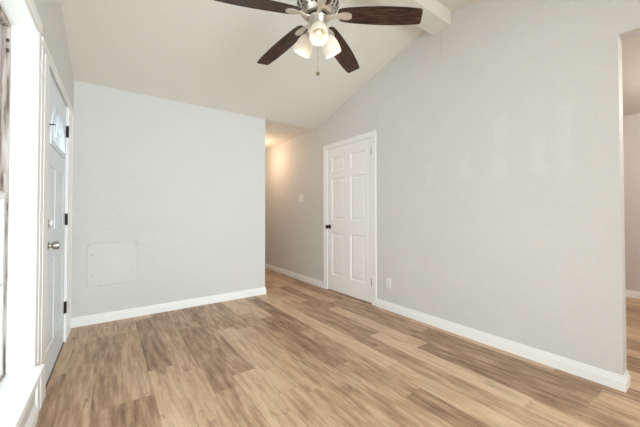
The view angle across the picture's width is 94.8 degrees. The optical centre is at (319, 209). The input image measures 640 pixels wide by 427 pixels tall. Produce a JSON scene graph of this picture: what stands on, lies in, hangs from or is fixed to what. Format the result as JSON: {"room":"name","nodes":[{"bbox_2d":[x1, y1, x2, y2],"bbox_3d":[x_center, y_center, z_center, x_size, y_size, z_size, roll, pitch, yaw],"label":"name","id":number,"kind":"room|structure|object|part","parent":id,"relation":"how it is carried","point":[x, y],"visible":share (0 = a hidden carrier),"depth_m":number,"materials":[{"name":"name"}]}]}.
{"room":"empty living room","nodes":[
{"label":"empty living room","id":0,"kind":"room"},
{"bbox_2d":[0,0,73,426],"bbox_3d":[-0.261,-0.420,-0.337,0.120,3.050,7.746,1,-1,-35],"label":"wall","id":1,"kind":"structure","parent":0,"point":[50,11],"depth_m":2.05,"materials":[{"name":"grey paint"}]},
{"bbox_2d":[0,0,44,426],"bbox_3d":[-0.986,-0.042,0.702,0.239,1.944,2.107,1,-1,-34],"label":"window","id":2,"kind":"structure","parent":1,"relation":"in","point":[21,38],"depth_m":1.50,"materials":[{"name":"white paint"}]},
{"bbox_3d":[-1.319,0.361,1.082,0.020,0.900,0.920,1,-1,-35],"label":"sash","id":3,"kind":"part","parent":2,"relation":"part of","materials":[{"name":"white paint"}]},
{"bbox_3d":[-1.044,-0.066,0.666,0.074,1.772,1.946,1,-1,-35],"label":"frame","id":4,"kind":"part","parent":2,"relation":"part of","materials":[{"name":"metal"}]},
{"bbox_3d":[-0.967,0.828,0.722,0.142,0.030,1.972,1,-1,-35],"label":"sill","id":5,"kind":"part","parent":2,"relation":"part of","materials":[{"name":"white paint"}]},
{"bbox_3d":[-0.931,-0.101,0.744,0.018,1.825,2.099,1,-1,-35],"label":"casing","id":6,"kind":"part","parent":2,"relation":"part of","materials":[{"name":"white paint"}]},
{"bbox_2d":[24,403,37,426],"bbox_3d":[-0.743,1.070,0.454,0.014,0.094,2.732,1,-1,-35],"label":"baseboard","id":7,"kind":"structure","parent":1,"relation":"attached to","point":[32,419],"depth_m":1.51,"materials":[{"name":"white paint"}]},
{"bbox_2d":[35,37,73,414],"bbox_3d":[-1.980,0.099,2.164,0.176,2.086,1.431,1,-1,-36],"label":"door","id":8,"kind":"structure","parent":1,"relation":"in","point":[56,140],"depth_m":2.07,"materials":[{"name":"white paint"}]},
{"bbox_3d":[-1.711,0.233,1.885,0.065,0.068,0.068,1,-1,-36],"label":"knob","id":9,"kind":"part","parent":8,"relation":"part of","materials":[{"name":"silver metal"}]},
{"bbox_3d":[-1.969,0.116,2.165,0.044,2.030,0.882,1,-1,-35],"label":"panel","id":10,"kind":"part","parent":8,"relation":"part of","materials":[{"name":"white paint"}]},
{"bbox_3d":[-1.948,-0.586,2.190,0.012,0.325,0.630,1,-1,-35],"label":"lite frame","id":11,"kind":"part","parent":8,"relation":"part of","materials":[{"name":"white paint"}]},
{"bbox_3d":[-1.970,-0.586,2.175,0.005,0.265,0.570,1,-1,-35],"label":"lite glass","id":12,"kind":"part","parent":8,"relation":"part of","materials":[{"name":"white"}]},
{"bbox_3d":[-1.992,0.109,2.149,0.139,2.066,0.912,1,-1,-36],"label":"frame","id":13,"kind":"part","parent":8,"relation":"part of","materials":[{"name":"white paint"}]},
{"bbox_2d":[71,81,264,317],"bbox_3d":[-1.674,-0.048,3.488,2.170,2.419,0.120,1,-1,-36],"label":"wall","id":14,"kind":"structure","parent":0,"point":[185,182],"depth_m":3.35,"materials":[{"name":"grey paint"}]},
{"bbox_2d":[86,241,137,286],"bbox_3d":[-2.149,0.562,3.055,0.433,0.430,0.008,1,-1,-36],"label":"access panel","id":15,"kind":"object","parent":14,"relation":"attached to","point":[114,262],"visible":1,"depth_m":3.05,"materials":[{"name":"paint"}]},
{"bbox_2d":[71,287,265,327],"bbox_3d":[-2.417,1.131,4.611,2.064,0.094,2.868,1,-1,-36],"label":"baseboard","id":16,"kind":"structure","parent":14,"relation":"attached to","point":[158,308],"depth_m":3.30,"materials":[{"name":"white paint"}]},
{"bbox_2d":[35,268,639,426],"bbox_3d":[1.321,1.178,2.545,6.335,0.060,10.840,1,-1,-36],"label":"floor","id":17,"kind":"structure","parent":0,"point":[298,353],"depth_m":2.00,"materials":[{"name":"laminate"}]},
{"bbox_2d":[60,0,639,149],"bbox_3d":[1.321,-1.636,2.587,6.335,0.731,10.840,1,-1,-36],"label":"ceiling","id":18,"kind":"structure","parent":0,"point":[204,53],"depth_m":2.92,"materials":[{"name":"paint"}]},
{"bbox_2d":[375,0,450,34],"bbox_3d":[-0.010,-1.837,2.002,2.952,0.167,0.198,1,-1,-36],"label":"ceiling beam","id":19,"kind":"structure","parent":18,"relation":"attached to","point":[436,17],"depth_m":2.67,"materials":[{"name":"paint"}]},
{"bbox_2d":[214,0,422,75],"bbox_3d":[-0.049,-1.317,1.966,1.272,0.885,1.270,1,-1,-36],"label":"ceiling fan","id":20,"kind":"object","parent":19,"relation":"hanging from","point":[317,13],"visible":1,"depth_m":1.91,"materials":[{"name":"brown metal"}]},
{"bbox_3d":[-0.372,-1.244,1.780,0.531,0.006,0.140,-8,14,-26],"label":"blade","id":21,"kind":"part","parent":20,"relation":"part of","materials":[{"name":"brown wood"}]},
{"bbox_3d":[-0.294,-1.237,2.243,0.531,0.006,0.140,-11,2,45],"label":"blade","id":22,"kind":"part","parent":20,"relation":"part of","materials":[{"name":"brown wood"}]},
{"bbox_3d":[-0.114,-1.112,2.008,0.126,0.147,0.136,1,-1,-36],"label":"lamp shade","id":23,"kind":"part","parent":20,"relation":"part of","materials":[{"name":"white glass"}]},
{"bbox_3d":[-0.009,-1.137,1.861,0.046,0.076,0.052,1,-1,-36],"label":"bulb","id":24,"kind":"part","parent":20,"relation":"part of","materials":[{"name":"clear glass"}]},
{"bbox_3d":[-0.008,-1.114,1.842,0.129,0.147,0.134,1,-1,-36],"label":"lamp shade","id":25,"kind":"part","parent":20,"relation":"part of","materials":[{"name":"white glass"}]},
{"bbox_3d":[0.078,-1.111,2.013,0.138,0.147,0.121,1,-1,-36],"label":"lamp shade","id":26,"kind":"part","parent":20,"relation":"part of","materials":[{"name":"white glass"}]},
{"bbox_3d":[0.172,-1.236,2.312,0.140,0.006,0.531,-13,-14,26],"label":"blade","id":27,"kind":"part","parent":20,"relation":"part of","materials":[{"name":"brown wood"}]},
{"bbox_3d":[0.381,-1.242,1.890,0.531,0.006,0.140,7,-11,10],"label":"blade","id":28,"kind":"part","parent":20,"relation":"part of","materials":[{"name":"brown wood"}]},
{"bbox_2d":[265,0,639,375],"bbox_3d":[1.413,-0.376,2.635,0.120,3.050,10.600,1,-1,-36],"label":"wall","id":29,"kind":"structure","parent":0,"point":[500,154],"depth_m":2.43,"materials":[{"name":"grey paint"}]},
{"bbox_2d":[265,263,322,287],"bbox_3d":[-0.851,1.147,5.622,0.014,0.094,3.069,1,-1,-36],"label":"baseboard","id":30,"kind":"structure","parent":29,"relation":"attached to","point":[310,280],"depth_m":5.00,"materials":[{"name":"white paint"}]},
{"bbox_2d":[323,130,376,305],"bbox_3d":[0.392,0.110,3.986,0.180,2.118,1.063,1,-1,-36],"label":"door","id":31,"kind":"structure","parent":29,"relation":"in","point":[349,165],"depth_m":3.93,"materials":[{"name":"white paint"}]},
{"bbox_2d":[386,278,390,288],"bbox_3d":[0.786,0.848,3.372,0.010,0.116,0.072,1,-1,-36],"label":"wall outlet","id":32,"kind":"object","parent":29,"relation":"attached to","point":[388,280],"visible":1,"depth_m":3.37,"materials":[{"name":"white plastic"}]},
{"bbox_2d":[376,298,630,392],"bbox_3d":[1.068,1.109,3.089,0.149,0.094,3.024,1,-1,-36],"label":"baseboard","id":33,"kind":"structure","parent":29,"relation":"attached to","point":[607,378],"depth_m":2.27,"materials":[{"name":"white paint"}]},
{"bbox_2d":[623,113,639,291],"bbox_3d":[4.740,-0.053,3.139,0.120,2.420,7.520,1,-1,-36],"label":"wall","id":34,"kind":"structure","parent":0,"point":[631,123],"depth_m":3.89,"materials":[{"name":"paint"}]},
{"bbox_2d":[626,290,639,298],"bbox_3d":[4.721,1.108,3.034,0.014,0.094,7.400,1,-1,-36],"label":"baseboard","id":35,"kind":"structure","parent":34,"relation":"attached to","point":[629,293],"depth_m":3.87,"materials":[{"name":"white paint"}]}
]}

